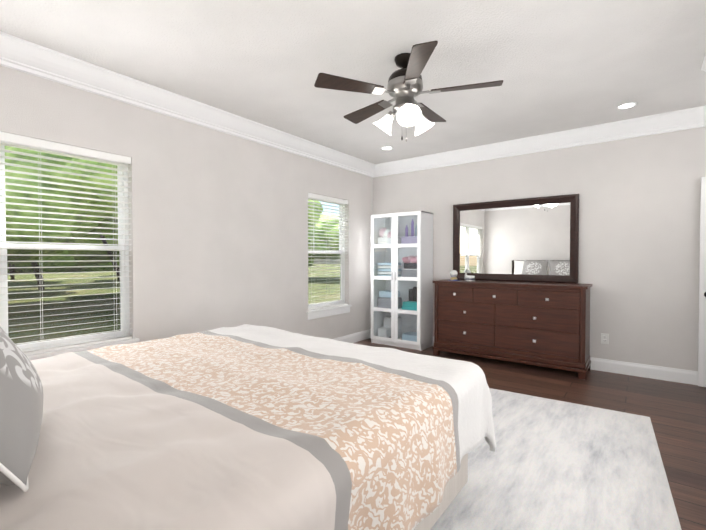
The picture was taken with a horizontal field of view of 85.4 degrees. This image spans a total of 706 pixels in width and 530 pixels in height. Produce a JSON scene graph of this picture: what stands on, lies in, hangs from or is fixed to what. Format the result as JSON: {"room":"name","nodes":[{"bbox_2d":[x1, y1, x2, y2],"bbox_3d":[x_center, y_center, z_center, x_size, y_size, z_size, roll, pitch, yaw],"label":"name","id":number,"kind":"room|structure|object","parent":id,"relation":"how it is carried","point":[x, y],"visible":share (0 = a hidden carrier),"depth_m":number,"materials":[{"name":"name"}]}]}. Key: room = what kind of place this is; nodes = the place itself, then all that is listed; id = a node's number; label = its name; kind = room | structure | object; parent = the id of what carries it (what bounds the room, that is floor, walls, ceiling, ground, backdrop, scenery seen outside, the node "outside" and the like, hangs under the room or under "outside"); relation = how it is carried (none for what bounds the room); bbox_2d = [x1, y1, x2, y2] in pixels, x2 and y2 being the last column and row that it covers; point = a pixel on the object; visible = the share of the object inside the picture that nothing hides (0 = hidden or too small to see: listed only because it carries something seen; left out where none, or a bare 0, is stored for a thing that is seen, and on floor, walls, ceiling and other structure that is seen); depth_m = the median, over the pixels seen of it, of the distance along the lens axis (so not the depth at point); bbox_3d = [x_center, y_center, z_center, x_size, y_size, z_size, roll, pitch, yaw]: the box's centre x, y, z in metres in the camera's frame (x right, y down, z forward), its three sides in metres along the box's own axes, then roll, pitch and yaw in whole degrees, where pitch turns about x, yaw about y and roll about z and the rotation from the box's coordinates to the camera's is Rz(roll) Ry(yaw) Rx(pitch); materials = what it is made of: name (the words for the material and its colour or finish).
{"room":"bedroom","nodes":[
{"label":"bedroom","id":0,"kind":"room"},
{"bbox_2d":[0,65,372,342],"bbox_3d":[-1.393,-0.169,4.002,0.150,2.730,5.800,1,1,37],"label":"wall","id":1,"kind":"structure","parent":0,"point":[218,228],"depth_m":3.80,"materials":[{"name":"paint"}]},
{"bbox_2d":[0,141,129,351],"bbox_3d":[-2.474,-0.131,2.626,0.070,1.540,1.720,1,1,37],"label":"window","id":2,"kind":"structure","parent":1,"relation":"in","point":[124,304],"depth_m":2.95,"materials":[{"name":"white plastic"}]},
{"bbox_2d":[0,131,131,354],"bbox_3d":[-2.409,-0.130,2.577,0.067,1.537,1.708,1,1,37],"label":"window blind","id":3,"kind":"object","parent":2,"relation":"attached to","point":[27,141],"visible":0.92,"depth_m":2.87,"materials":[{"name":"white plastic"}]},
{"bbox_2d":[26,338,139,359],"bbox_3d":[-2.404,0.695,2.586,0.107,0.110,1.790,1,1,37],"label":"window sill","id":4,"kind":"structure","parent":1,"relation":"attached to","point":[58,352],"depth_m":2.92,"materials":[{"name":"white"}]},
{"bbox_2d":[0,31,375,177],"bbox_3d":[-1.281,-1.448,3.896,0.130,0.170,5.500,1,1,37],"label":"crown molding","id":5,"kind":"structure","parent":1,"relation":"attached to","point":[23,55],"depth_m":3.28,"materials":[{"name":"white wood"}]},
{"bbox_2d":[308,197,344,308],"bbox_3d":[-0.410,-0.177,5.364,0.070,1.540,0.860,1,1,37],"label":"window unit","id":6,"kind":"structure","parent":1,"relation":"in","point":[341,271],"depth_m":5.51,"materials":[{"name":"white plastic"}]},
{"bbox_2d":[308,193,347,310],"bbox_3d":[-0.345,-0.176,5.315,0.067,1.537,0.848,1,1,37],"label":"window blind","id":7,"kind":"object","parent":6,"relation":"attached to","point":[326,198],"visible":0.92,"depth_m":5.27,"materials":[{"name":"white plastic"}]},
{"bbox_2d":[307,305,351,319],"bbox_3d":[-0.339,0.649,5.325,0.107,0.110,0.930,1,1,37],"label":"window sill","id":8,"kind":"structure","parent":1,"relation":"attached to","point":[320,313],"depth_m":5.26,"materials":[{"name":"white"}]},
{"bbox_2d":[333,329,370,342],"bbox_3d":[-1.327,1.128,3.973,0.016,0.137,5.500,1,1,37],"label":"baseboard","id":9,"kind":"structure","parent":1,"relation":"attached to","point":[359,336],"depth_m":5.78,"materials":[{"name":"white"}]},
{"bbox_2d":[0,0,705,163],"bbox_3d":[0.576,-1.559,2.494,5.080,0.100,5.800,1,1,37],"label":"ceiling","id":10,"kind":"structure","parent":0,"point":[558,65],"depth_m":2.76,"materials":[{"name":"paint"}]},
{"bbox_2d":[381,146,392,149],"bbox_3d":[0.450,-1.549,5.069,0.170,0.007,0.170,1,1,37],"label":"recessed light","id":11,"kind":"object","parent":10,"relation":"in","point":[386,147],"visible":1,"depth_m":5.06,"materials":[{"name":"white plastic"}]},
{"bbox_2d":[314,41,502,141],"bbox_3d":[0.399,-1.206,2.844,1.308,0.617,1.267,1,1,37],"label":"ceiling fan","id":12,"kind":"object","parent":10,"relation":"hanging from","point":[404,86],"visible":1,"depth_m":2.71,"materials":[{"name":"brown wood"}]},
{"bbox_2d":[616,102,637,108],"bbox_3d":[2.624,-1.525,3.668,0.170,0.007,0.170,1,1,37],"label":"recessed light","id":13,"kind":"object","parent":10,"relation":"in","point":[627,105],"visible":1,"depth_m":3.66,"materials":[{"name":"white plastic"}]},
{"bbox_2d":[701,54,705,71],"bbox_3d":[1.416,-1.402,1.162,0.130,0.170,4.380,1,1,37],"label":"crown molding","id":14,"kind":"structure","parent":10,"relation":"attached to","point":[703,67],"depth_m":2.86,"materials":[{"name":"white"}]},
{"bbox_2d":[354,338,705,529],"bbox_3d":[0.576,1.271,2.542,5.080,0.100,5.800,1,1,37],"label":"floor","id":15,"kind":"structure","parent":0,"point":[675,412],"depth_m":3.40,"materials":[{"name":"brown wood"}]},
{"bbox_2d":[371,211,432,350],"bbox_3d":[0.700,0.212,5.601,0.825,1.915,0.407,1,1,37],"label":"tall cabinet","id":16,"kind":"object","parent":15,"relation":"on","point":[402,279],"visible":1,"depth_m":5.48,"materials":[{"name":"white wood"}]},
{"bbox_2d":[433,194,591,379],"bbox_3d":[1.879,0.182,4.668,1.736,2.005,0.495,1,1,37],"label":"dresser","id":17,"kind":"object","parent":15,"relation":"on","point":[519,254],"visible":1,"depth_m":4.60,"materials":[{"name":"brown wood"}]},
{"bbox_2d":[453,194,578,282],"bbox_3d":[1.994,-0.309,4.851,1.505,1.028,0.051,1,1,37],"label":"mirror","id":18,"kind":"object","parent":17,"relation":"on","point":[536,239],"depth_m":4.79,"materials":[{"name":"brown wood"}]},
{"bbox_2d":[430,388,681,529],"bbox_3d":[0.320,1.212,2.717,3.050,0.011,2.750,1,1,33],"label":"rug","id":19,"kind":"object","parent":15,"relation":"on","point":[549,464],"visible":0.38,"depth_m":2.22,"materials":[{"name":"white fur"}]},
{"bbox_2d":[0,324,495,529],"bbox_3d":[-0.816,0.618,1.757,2.202,1.208,2.566,1,1,37],"label":"bed","id":20,"kind":"object","parent":19,"relation":"on","point":[247,427],"visible":1,"depth_m":1.27,"materials":[{"name":"white fabric"}]},
{"bbox_2d":[373,127,705,370],"bbox_3d":[2.336,-0.181,4.729,4.930,2.730,0.150,1,1,37],"label":"wall","id":21,"kind":"structure","parent":0,"point":[639,230],"depth_m":4.18,"materials":[{"name":"paint"}]},
{"bbox_2d":[376,105,705,176],"bbox_3d":[2.252,-1.459,4.595,4.630,0.170,0.130,1,1,37],"label":"crown molding","id":22,"kind":"structure","parent":21,"relation":"attached to","point":[690,118],"depth_m":4.46,"materials":[{"name":"white wood"}]},
{"bbox_2d":[433,336,697,384],"bbox_3d":[2.238,1.116,4.720,4.750,0.137,0.016,1,1,37],"label":"baseboard","id":23,"kind":"structure","parent":21,"relation":"attached to","point":[654,372],"depth_m":4.06,"materials":[{"name":"white"}]},
{"bbox_2d":[601,333,608,343],"bbox_3d":[2.819,0.826,4.282,0.072,0.116,0.009,1,1,37],"label":"electrical outlet plate","id":24,"kind":"object","parent":21,"relation":"attached to","point":[604,338],"visible":1,"depth_m":4.28,"materials":[{"name":"white plastic"}]},
{"bbox_3d":[3.823,-0.148,2.731,0.150,2.730,1.250,1,1,37],"label":"wall","id":25,"kind":"structure","parent":0,"visible":0},
{"bbox_2d":[698,177,705,386],"bbox_3d":[3.727,0.171,3.498,0.830,2.043,0.035,1,1,37],"label":"door leaf","id":26,"kind":"structure","parent":25,"relation":"in","point":[702,336],"depth_m":3.72,"materials":[{"name":"white wood"}]},
{"label":"outside","id":27,"kind":"structure","parent":0,"visible":0},
{"bbox_2d":[7,264,339,344],"bbox_3d":[-47.780,1.004,42.183,119.830,0.001,170.000,1,1,37],"label":"ground","id":28,"kind":"structure","parent":27,"point":[97,323],"depth_m":15.26,"materials":[{"name":"green plant"}]},
{"bbox_2d":[9,263,14,279],"bbox_3d":[-25.273,-2.374,28.008,9.686,7.260,12.067,1,1,37],"label":"tree","id":29,"kind":"object","parent":28,"relation":"on","point":[12,271],"depth_m":28.55,"materials":[{"name":"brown plant"}]},
{"bbox_2d":[7,238,63,290],"bbox_3d":[-16.182,-1.609,19.841,8.716,6.010,10.414,1,1,37],"label":"tree","id":30,"kind":"object","parent":28,"relation":"on","point":[26,251],"depth_m":18.10,"materials":[{"name":"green plant"}]},
{"bbox_2d":[5,146,119,281],"bbox_3d":[-6.981,-1.388,11.943,7.258,5.836,8.097,1,1,37],"label":"tree","id":31,"kind":"object","parent":28,"relation":"on","point":[28,220],"depth_m":9.23,"materials":[{"name":"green plant"}]},
{"bbox_2d":[56,225,118,264],"bbox_3d":[-8.783,-0.806,15.756,7.899,4.562,7.736,1,1,37],"label":"tree","id":32,"kind":"object","parent":28,"relation":"on","point":[67,240],"depth_m":12.43,"materials":[{"name":"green plant"}]},
{"bbox_2d":[7,250,313,272],"bbox_3d":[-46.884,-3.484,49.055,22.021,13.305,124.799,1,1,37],"label":"tree","id":33,"kind":"object","parent":28,"relation":"on","point":[69,263],"depth_m":48.47,"materials":[{"name":"green plant"}]},
{"bbox_2d":[308,200,322,228],"bbox_3d":[-4.655,-1.045,14.988,5.890,5.043,6.738,1,1,37],"label":"tree","id":34,"kind":"object","parent":28,"relation":"on","point":[314,212],"depth_m":14.62,"materials":[{"name":"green plant"}]},
{"bbox_2d":[308,224,331,258],"bbox_3d":[-6.787,-1.692,31.770,9.513,5.769,8.999,1,1,37],"label":"tree","id":35,"kind":"object","parent":28,"relation":"on","point":[315,241],"depth_m":30.22,"materials":[{"name":"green plant"}]},
{"bbox_2d":[317,214,339,259],"bbox_3d":[-0.812,-1.868,34.693,9.436,6.033,9.626,1,1,37],"label":"tree","id":36,"kind":"object","parent":28,"relation":"on","point":[332,240],"depth_m":30.26,"materials":[{"name":"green plant"}]}
]}

